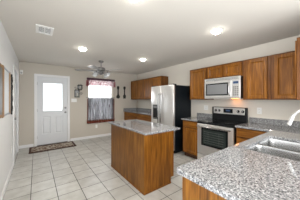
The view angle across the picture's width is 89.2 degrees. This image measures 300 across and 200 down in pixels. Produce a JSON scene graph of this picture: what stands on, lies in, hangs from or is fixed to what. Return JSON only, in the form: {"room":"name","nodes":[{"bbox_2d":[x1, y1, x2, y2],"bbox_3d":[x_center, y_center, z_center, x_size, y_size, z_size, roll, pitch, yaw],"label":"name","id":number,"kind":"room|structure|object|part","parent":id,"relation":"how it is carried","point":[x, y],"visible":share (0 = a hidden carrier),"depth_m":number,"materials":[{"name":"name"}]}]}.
{"room":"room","nodes":[
{"label":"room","id":0,"kind":"room"},
{"bbox_2d":[0,20,18,195],"bbox_3d":[-2.302,0.160,2.336,0.120,2.440,4.900,0,0,-37],"label":"wall","id":1,"kind":"structure","parent":0,"point":[8,57],"depth_m":2.45,"materials":[{"name":"white paint"}]},
{"bbox_2d":[0,63,10,117],"bbox_3d":[-2.083,-0.110,2.163,0.021,0.734,1.360,0,0,-37],"label":"framed mirror","id":2,"kind":"object","parent":1,"relation":"attached to","point":[5,75],"visible":1,"depth_m":2.23,"materials":[{"name":"brown wood"}]},
{"bbox_3d":[-1.889,-0.110,1.896,0.011,0.670,0.500,0,0,-37],"label":"picture pane","id":3,"kind":"part","parent":2,"relation":"part of","materials":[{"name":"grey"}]},
{"bbox_3d":[-2.249,-0.110,2.376,0.011,0.670,0.500,0,0,-37],"label":"mirror pane","id":4,"kind":"part","parent":2,"relation":"part of","materials":[{"name":"grey"}]},
{"bbox_2d":[0,162,13,199],"bbox_3d":[-1.804,1.337,1.784,0.014,0.085,3.420,0,0,-37],"label":"baseboard","id":5,"kind":"structure","parent":1,"relation":"attached to","point":[12,166],"depth_m":2.36,"materials":[{"name":"white wood"}]},
{"bbox_2d":[11,74,12,114],"bbox_3d":[-2.600,-0.090,2.866,0.023,0.740,0.169,0,0,-37],"label":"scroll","id":6,"kind":"object","parent":1,"relation":"attached to","point":[11,74],"visible":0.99,"depth_m":2.80,"materials":[{"name":"black"}]},
{"bbox_2d":[13,64,18,163],"bbox_3d":[-3.168,0.320,3.574,0.100,2.120,1.070,0,0,-37],"label":"door","id":7,"kind":"structure","parent":1,"relation":"in","point":[14,66],"depth_m":3.63,"materials":[{"name":"white paint"}]},
{"bbox_3d":[-3.288,-0.045,3.722,0.010,0.850,0.300,0,0,-37],"label":"raised panel","id":8,"kind":"part","parent":7,"relation":"part of","materials":[{"name":"white paint"}]},
{"bbox_3d":[-3.288,0.830,3.722,0.010,0.600,0.300,0,0,-37],"label":"raised panel","id":9,"kind":"part","parent":7,"relation":"part of","materials":[{"name":"white paint"}]},
{"bbox_2d":[19,61,136,145],"bbox_3d":[-2.096,0.160,5.478,3.980,2.440,0.120,0,0,-37],"label":"wall","id":10,"kind":"structure","parent":0,"point":[79,127],"depth_m":5.08,"materials":[{"name":"beige paint"}]},
{"bbox_2d":[34,74,69,146],"bbox_3d":[-3.029,0.314,4.743,0.929,2.132,0.137,0,0,-37],"label":"door","id":11,"kind":"structure","parent":10,"relation":"in","point":[51,92],"depth_m":4.72,"materials":[{"name":"white paint"}]},
{"bbox_3d":[-3.176,0.790,4.659,0.220,0.540,0.042,0,0,-37],"label":"panel","id":12,"kind":"part","parent":11,"relation":"part of","materials":[{"name":"white paint"}]},
{"bbox_3d":[-2.908,0.790,4.860,0.220,0.540,0.042,0,0,-37],"label":"panel","id":13,"kind":"part","parent":11,"relation":"part of","materials":[{"name":"white paint"}]},
{"bbox_2d":[43,83,61,110],"bbox_3d":[-3.035,-0.076,4.751,0.491,0.832,0.008,0,0,-37],"label":"mini blind","id":14,"kind":"object","parent":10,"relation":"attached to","point":[52,92],"depth_m":4.74,"materials":[{"name":"white plastic"}]},
{"bbox_2d":[19,133,110,148],"bbox_3d":[-2.351,1.337,5.203,3.239,0.085,0.014,0,0,-37],"label":"baseboard","id":15,"kind":"structure","parent":10,"relation":"attached to","point":[107,134],"depth_m":5.18,"materials":[{"name":"white"}]},
{"bbox_2d":[74,85,82,96],"bbox_3d":[-2.393,-0.292,5.112,0.264,0.465,0.103,0,0,-37],"label":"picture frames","id":16,"kind":"object","parent":10,"relation":"attached to","point":[79,87],"visible":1,"depth_m":5.11,"materials":[{"name":"black metal"}]},
{"bbox_2d":[86,78,114,87],"bbox_3d":[-1.778,-0.605,5.580,1.080,0.300,0.044,0,0,-37],"label":"window valance","id":17,"kind":"object","parent":10,"relation":"attached to","point":[90,81],"visible":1,"depth_m":5.54,"materials":[{"name":"pink fabric"}]},
{"bbox_3d":[-1.776,-0.512,5.576,0.970,0.069,0.032,0,0,-37],"label":"lace trim","id":18,"kind":"part","parent":17,"relation":"part of","materials":[{"name":"white fabric"}]},
{"bbox_3d":[-1.833,0.045,5.644,0.960,1.510,0.130,0,0,-37],"label":"window","id":19,"kind":"structure","parent":10,"relation":"in","visible":0},
{"bbox_2d":[86,97,114,123],"bbox_3d":[-1.789,0.389,5.585,1.068,0.922,0.076,0,0,-37],"label":"cafe curtain","id":20,"kind":"object","parent":19,"relation":"hanging from","point":[99,109],"visible":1,"depth_m":5.53,"materials":[{"name":"grey fabric"}]},
{"bbox_2d":[3,135,195,199],"bbox_3d":[-0.390,1.430,2.020,5.400,0.100,7.700,0,0,-37],"label":"floor","id":21,"kind":"structure","parent":0,"point":[83,171],"depth_m":2.68,"materials":[{"name":"tile"}]},
{"bbox_2d":[29,141,76,153],"bbox_3d":[-2.793,1.373,4.399,1.110,0.012,0.610,0,0,-37],"label":"doormat","id":22,"kind":"object","parent":21,"relation":"on","point":[43,148],"visible":1,"depth_m":4.31,"materials":[{"name":"brown fabric"}]},
{"bbox_2d":[124,112,136,119],"bbox_3d":[-0.531,0.938,5.989,0.617,0.884,0.938,0,0,-37],"label":"base cabinet","id":23,"kind":"object","parent":21,"relation":"on","point":[127,115],"visible":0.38,"depth_m":5.81,"materials":[{"name":"brown wood"}]},
{"bbox_2d":[111,124,173,194],"bbox_3d":[-0.197,0.938,2.847,0.629,0.884,1.209,0,0,-37],"label":"kitchen island","id":24,"kind":"object","parent":21,"relation":"on","point":[146,162],"visible":0.78,"depth_m":2.41,"materials":[{"name":"brown wood"}]},
{"bbox_3d":[-0.438,0.938,2.671,0.015,0.884,1.200,0,0,-37],"label":"panel","id":25,"kind":"part","parent":24,"relation":"part of","materials":[{"name":"brown wood"}]},
{"bbox_3d":[-0.231,1.369,2.821,0.544,0.022,1.209,0,0,-37],"label":"shoe moulding","id":26,"kind":"part","parent":24,"relation":"part of","materials":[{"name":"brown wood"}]},
{"bbox_2d":[108,119,179,134],"bbox_3d":[-0.186,0.480,2.823,0.700,0.032,1.360,0,0,-37],"label":"island countertop","id":27,"kind":"structure","parent":24,"relation":"on","point":[143,127],"depth_m":2.59,"materials":[{"name":"stone"}]},
{"bbox_3d":[0.158,0.938,2.377,0.585,0.884,0.015,0,0,-37],"label":"panel","id":28,"kind":"part","parent":24,"relation":"part of","materials":[{"name":"brown wood"}]},
{"bbox_2d":[136,113,150,121],"bbox_3d":[0.054,0.938,5.209,0.617,0.884,1.008,0,0,-37],"label":"base cabinet","id":29,"kind":"object","parent":21,"relation":"on","point":[144,117],"visible":0.24,"depth_m":5.05,"materials":[{"name":"brown wood"}]},
{"bbox_2d":[123,108,150,114],"bbox_3d":[-0.239,0.429,5.576,0.649,0.134,1.949,0,0,-37],"label":"countertop","id":30,"kind":"structure","parent":29,"relation":"on","point":[145,111],"depth_m":5.92,"materials":[{"name":"stone"}]},
{"bbox_3d":[-0.332,0.585,5.226,0.020,0.140,0.480,0,0,-37],"label":"drawer","id":31,"kind":"part","parent":29,"relation":"part of","materials":[{"name":"brown wood"}]},
{"bbox_2d":[151,84,190,152],"bbox_3d":[0.560,0.492,4.339,0.777,1.775,0.910,0,0,-37],"label":"refrigerator","id":32,"kind":"object","parent":21,"relation":"on","point":[169,103],"visible":0.65,"depth_m":4.00,"materials":[{"name":"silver metal"}]},
{"bbox_3d":[0.187,0.460,4.366,0.068,1.660,0.418,0,0,-37],"label":"freezer door","id":33,"kind":"part","parent":32,"relation":"part of","materials":[{"name":"silver metal"}]},
{"bbox_3d":[0.287,0.383,4.115,0.072,1.092,0.028,0,0,-37],"label":"door handle","id":34,"kind":"part","parent":32,"relation":"part of","materials":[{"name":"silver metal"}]},
{"bbox_3d":[0.464,0.460,3.997,0.068,1.660,0.478,0,0,-37],"label":"fridge door","id":35,"kind":"part","parent":32,"relation":"part of","materials":[{"name":"silver metal"}]},
{"bbox_2d":[183,120,197,158],"bbox_3d":[1.174,0.938,3.715,0.617,0.884,0.463,0,0,-37],"label":"base cabinet","id":36,"kind":"object","parent":21,"relation":"on","point":[189,127],"visible":0.41,"depth_m":3.54,"materials":[{"name":"brown wood"}]},
{"bbox_3d":[0.935,0.585,3.536,0.020,0.140,0.415,0,0,-37],"label":"drawer","id":37,"kind":"part","parent":36,"relation":"part of","materials":[{"name":"brown wood"}]},
{"bbox_2d":[181,113,211,121],"bbox_3d":[1.159,0.429,3.712,0.649,0.134,0.483,0,0,-37],"label":"countertop","id":38,"kind":"structure","parent":36,"relation":"on","point":[200,116],"depth_m":3.77,"materials":[{"name":"stone"}]},
{"bbox_2d":[182,144,258,199],"bbox_3d":[1.223,0.938,1.411,2.070,0.884,0.590,0,0,-37],"label":"base cabinet","id":39,"kind":"object","parent":21,"relation":"on","point":[191,190],"visible":0.08,"depth_m":0.94,"materials":[{"name":"brown wood"}]},
{"bbox_3d":[0.403,0.938,0.796,0.020,0.884,0.590,0,0,-37],"label":"panel","id":40,"kind":"part","parent":39,"relation":"part of","materials":[{"name":"brown wood"}]},
{"bbox_2d":[176,117,299,199],"bbox_3d":[1.298,0.429,1.798,2.724,0.134,1.196,0,0,-37],"label":"countertop","id":41,"kind":"structure","parent":39,"relation":"on","point":[235,172],"depth_m":1.00,"materials":[{"name":"stone"}]},
{"bbox_2d":[248,139,299,161],"bbox_3d":[1.334,0.590,1.526,0.847,0.180,0.462,0,0,-37],"label":"double sink","id":42,"kind":"object","parent":41,"relation":"in","point":[280,148],"visible":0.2,"depth_m":1.65,"materials":[{"name":"silver metal"}]},
{"bbox_3d":[1.501,0.590,1.651,0.430,0.180,0.462,0,0,-37],"label":"sink bowl","id":43,"kind":"part","parent":42,"relation":"part of","materials":[{"name":"silver metal"}]},
{"bbox_2d":[287,110,299,124],"bbox_3d":[1.581,0.276,1.510,0.147,0.375,0.323,0,0,-37],"label":"kitchen faucet","id":44,"kind":"object","parent":41,"relation":"on","point":[291,118],"visible":1,"depth_m":1.57,"materials":[{"name":"grey metal"}]},
{"bbox_2d":[197,107,247,158],"bbox_3d":[1.484,0.777,3.173,0.698,1.205,0.762,0,0,-37],"label":"stove","id":45,"kind":"object","parent":21,"relation":"on","point":[217,133],"visible":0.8,"depth_m":3.10,"materials":[{"name":"silver metal"}]},
{"bbox_3d":[1.268,1.240,3.011,0.043,0.170,0.752,0,0,-37],"label":"storage drawer","id":46,"kind":"part","parent":45,"relation":"part of","materials":[{"name":"silver metal"}]},
{"bbox_3d":[1.229,0.565,2.982,0.061,0.026,0.700,0,0,-37],"label":"oven handle","id":47,"kind":"part","parent":45,"relation":"part of","materials":[{"name":"silver metal"}]},
{"bbox_3d":[1.253,0.775,2.993,0.004,0.370,0.560,0,0,-37],"label":"door frame","id":48,"kind":"part","parent":45,"relation":"part of","materials":[{"name":"black glass"}]},
{"bbox_3d":[1.268,0.832,3.011,0.043,0.627,0.752,0,0,-37],"label":"oven door","id":49,"kind":"part","parent":45,"relation":"part of","materials":[{"name":"silver metal"}]},
{"bbox_3d":[1.270,0.494,3.012,0.054,0.040,0.758,0,0,-37],"label":"rail","id":50,"kind":"part","parent":45,"relation":"part of","materials":[{"name":"silver metal"}]},
{"bbox_2d":[197,118,246,125],"bbox_3d":[1.494,0.466,3.181,0.592,0.015,0.762,0,0,-37],"label":"cooktop","id":51,"kind":"object","parent":45,"relation":"in","point":[213,121],"depth_m":3.14,"materials":[{"name":"black glass"}]},
{"bbox_3d":[1.714,0.254,3.342,0.005,0.092,0.200,0,0,-37],"label":"display panel","id":52,"kind":"part","parent":45,"relation":"part of","materials":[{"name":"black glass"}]},
{"bbox_3d":[1.717,0.255,3.348,0.008,0.140,0.670,0,0,-37],"label":"control panel","id":53,"kind":"part","parent":45,"relation":"part of","materials":[{"name":"silver metal"}]},
{"bbox_2d":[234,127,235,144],"bbox_3d":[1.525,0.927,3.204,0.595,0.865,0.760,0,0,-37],"label":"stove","id":54,"kind":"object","parent":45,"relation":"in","point":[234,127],"depth_m":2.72,"materials":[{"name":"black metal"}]},
{"bbox_2d":[236,127,265,143],"bbox_3d":[1.947,0.938,2.684,0.617,0.884,0.556,0,0,-37],"label":"base cabinet","id":55,"kind":"object","parent":21,"relation":"on","point":[242,134],"visible":0.11,"depth_m":2.60,"materials":[{"name":"brown wood"}]},
{"bbox_3d":[1.697,0.780,2.520,0.020,0.200,0.475,0,0,-37],"label":"drawer","id":56,"kind":"part","parent":55,"relation":"part of","materials":[{"name":"brown wood"}]},
{"bbox_3d":[1.697,0.585,2.520,0.020,0.140,0.475,0,0,-37],"label":"drawer","id":57,"kind":"part","parent":55,"relation":"part of","materials":[{"name":"brown wood"}]},
{"bbox_2d":[0,0,299,74],"bbox_3d":[-0.390,-1.110,2.020,5.400,0.100,7.700,0,0,-37],"label":"ceiling","id":58,"kind":"structure","parent":0,"point":[118,33],"depth_m":2.24,"materials":[{"name":"white paint"}]},
{"bbox_2d":[36,24,53,35],"bbox_3d":[-1.614,-1.054,2.327,0.220,0.012,0.320,0,0,-37],"label":"ceiling vent","id":59,"kind":"object","parent":58,"relation":"in","point":[41,29],"visible":1,"depth_m":2.32,"materials":[{"name":"white plastic"}]},
{"bbox_2d":[75,60,119,77],"bbox_3d":[-1.361,-0.805,4.240,1.272,0.510,1.244,0,0,-37],"label":"ceiling fan","id":60,"kind":"object","parent":58,"relation":"hanging from","point":[100,70],"visible":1,"depth_m":4.10,"materials":[{"name":"silver metal"}]},
{"bbox_3d":[-1.768,-0.785,4.097,0.460,0.035,0.143,0,0,-14],"label":"fan blade","id":61,"kind":"part","parent":60,"relation":"part of","materials":[{"name":"grey"}]},
{"bbox_3d":[-1.381,-0.785,3.771,0.143,0.035,0.460,0,0,4],"label":"fan blade","id":62,"kind":"part","parent":60,"relation":"part of","materials":[{"name":"grey"}]},
{"bbox_2d":[210,28,222,33],"bbox_3d":[1.028,-1.037,2.346,0.188,0.044,0.188,0,0,-37],"label":"recessed light","id":63,"kind":"object","parent":58,"relation":"in","point":[216,30],"visible":1,"depth_m":2.31,"materials":[{"name":"white glass"}]},
{"bbox_3d":[1.028,-1.037,2.346,0.122,0.044,0.122,0,0,-37],"label":"bulb","id":64,"kind":"part","parent":63,"relation":"part of","materials":[{"name":"white glass"}]},
{"bbox_2d":[137,35,299,121],"bbox_3d":[1.176,0.160,4.332,0.120,2.440,5.640,0,0,-37],"label":"wall","id":65,"kind":"structure","parent":0,"point":[179,74],"depth_m":3.27,"materials":[{"name":"beige paint"}]},
{"bbox_2d":[131,79,143,99],"bbox_3d":[-0.408,-0.371,6.082,0.315,0.758,0.938,0,0,-37],"label":"upper cabinet","id":66,"kind":"object","parent":65,"relation":"attached to","point":[137,87],"visible":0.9,"depth_m":5.93,"materials":[{"name":"brown wood"}]},
{"bbox_3d":[-0.660,-0.369,6.171,0.020,0.718,0.435,0,0,-37],"label":"door","id":67,"kind":"part","parent":66,"relation":"part of","materials":[{"name":"brown wood"}]},
{"bbox_3d":[-0.384,-0.369,5.803,0.020,0.718,0.425,0,0,-37],"label":"door","id":68,"kind":"part","parent":66,"relation":"part of","materials":[{"name":"brown wood"}]},
{"bbox_2d":[124,108,150,111],"bbox_3d":[-0.235,0.413,5.579,0.639,0.102,1.949,0,0,-37],"label":"backsplash","id":69,"kind":"structure","parent":65,"relation":"attached to","point":[125,109],"depth_m":6.23,"materials":[{"name":"stone"}]},
{"bbox_2d":[144,76,167,99],"bbox_3d":[0.177,-0.371,5.301,0.315,0.758,1.008,0,0,-37],"label":"upper cabinet","id":70,"kind":"object","parent":65,"relation":"attached to","point":[159,80],"visible":0.65,"depth_m":5.21,"materials":[{"name":"brown wood"}]},
{"bbox_3d":[-0.081,-0.369,5.399,0.020,0.718,0.495,0,0,-37],"label":"door","id":71,"kind":"part","parent":70,"relation":"part of","materials":[{"name":"brown wood"}]},
{"bbox_3d":[0.216,-0.369,5.003,0.020,0.718,0.435,0,0,-37],"label":"door","id":72,"kind":"part","parent":70,"relation":"part of","materials":[{"name":"brown wood"}]},
{"bbox_2d":[190,67,213,99],"bbox_3d":[1.288,-0.371,3.820,0.315,0.758,0.493,0,0,-37],"label":"upper cabinet","id":73,"kind":"object","parent":65,"relation":"attached to","point":[198,77],"visible":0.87,"depth_m":3.71,"materials":[{"name":"brown wood"}]},
{"bbox_3d":[1.172,-0.369,3.729,0.020,0.718,0.440,0,0,-37],"label":"cabinet door","id":74,"kind":"part","parent":73,"relation":"part of","materials":[{"name":"brown wood"}]},
{"bbox_2d":[197,113,211,117],"bbox_3d":[1.411,0.413,3.900,0.020,0.102,0.483,0,0,-37],"label":"backsplash","id":75,"kind":"structure","parent":65,"relation":"attached to","point":[198,114],"depth_m":3.90,"materials":[{"name":"stone"}]},
{"bbox_2d":[207,60,242,78],"bbox_3d":[1.668,-0.603,3.313,0.315,0.295,0.768,0,0,-37],"label":"upper cabinet","id":76,"kind":"object","parent":65,"relation":"attached to","point":[233,68],"visible":0.73,"depth_m":3.17,"materials":[{"name":"brown wood"}]},
{"bbox_3d":[1.437,-0.601,3.376,0.020,0.255,0.347,0,0,-37],"label":"door","id":77,"kind":"part","parent":76,"relation":"part of","materials":[{"name":"brown wood"}]},
{"bbox_2d":[205,76,242,98],"bbox_3d":[1.612,-0.231,3.270,0.453,0.438,0.760,0,0,-37],"label":"microwave oven","id":78,"kind":"object","parent":76,"relation":"attached to","point":[231,87],"visible":0.98,"depth_m":3.10,"materials":[{"name":"silver plastic"}]},
{"bbox_3d":[1.434,-0.210,3.238,0.030,0.350,0.597,0,0,-37],"label":"microwave door","id":79,"kind":"part","parent":78,"relation":"part of","materials":[{"name":"silver metal"}]},
{"bbox_3d":[1.483,-0.024,3.174,0.028,0.018,0.760,0,0,-37],"label":"trim","id":80,"kind":"part","parent":78,"relation":"part of","materials":[{"name":"silver metal"}]},
{"bbox_3d":[1.663,-0.210,2.933,0.030,0.350,0.159,0,0,-37],"label":"control panel","id":81,"kind":"part","parent":78,"relation":"part of","materials":[{"name":"silver metal"}]},
{"bbox_3d":[1.664,-0.601,3.073,0.020,0.255,0.350,0,0,-37],"label":"door","id":82,"kind":"part","parent":76,"relation":"part of","materials":[{"name":"brown wood"}]},
{"bbox_2d":[243,55,270,99],"bbox_3d":[2.028,-0.371,2.833,0.315,0.758,0.428,0,0,-37],"label":"upper cabinet","id":83,"kind":"object","parent":65,"relation":"attached to","point":[256,71],"visible":0.83,"depth_m":2.72,"materials":[{"name":"brown wood"}]},
{"bbox_3d":[1.916,-0.369,2.736,0.020,0.718,0.322,0,0,-37],"label":"cabinet door","id":84,"kind":"part","parent":83,"relation":"part of","materials":[{"name":"brown wood"}]},
{"bbox_2d":[257,108,261,113],"bbox_3d":[2.126,0.225,2.957,0.010,0.125,0.078,0,0,-37],"label":"wall outlet","id":85,"kind":"object","parent":65,"relation":"attached to","point":[259,110],"visible":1,"depth_m":2.95,"materials":[{"name":"white plastic"}]},
{"bbox_2d":[249,117,299,127],"bbox_3d":[2.379,0.413,2.609,0.020,0.102,1.196,0,0,-37],"label":"backsplash","id":86,"kind":"structure","parent":65,"relation":"attached to","point":[251,119],"depth_m":2.76,"materials":[{"name":"stone"}]},
{"bbox_2d":[271,51,296,99],"bbox_3d":[2.277,-0.371,2.502,0.315,0.758,0.398,0,0,-37],"label":"upper cabinet","id":87,"kind":"object","parent":65,"relation":"attached to","point":[282,64],"visible":0.92,"depth_m":2.44,"materials":[{"name":"brown wood"}]},
{"bbox_3d":[2.392,0.160,1.794,0.980,2.440,0.120,0,0,-37],"label":"wall","id":88,"kind":"structure","parent":0,"visible":0},
{"bbox_2d":[295,37,299,99],"bbox_3d":[2.140,-0.373,1.913,0.607,0.763,0.372,0,0,-37],"label":"upper cabinet","id":89,"kind":"object","parent":88,"relation":"attached to","point":[297,43],"visible":1,"depth_m":1.86,"materials":[{"name":"brown wood"}]},
{"bbox_3d":[1.925,-0.371,1.971,0.275,0.723,0.020,0,0,-37],"label":"door","id":90,"kind":"part","parent":89,"relation":"part of","materials":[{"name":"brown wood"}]}
]}

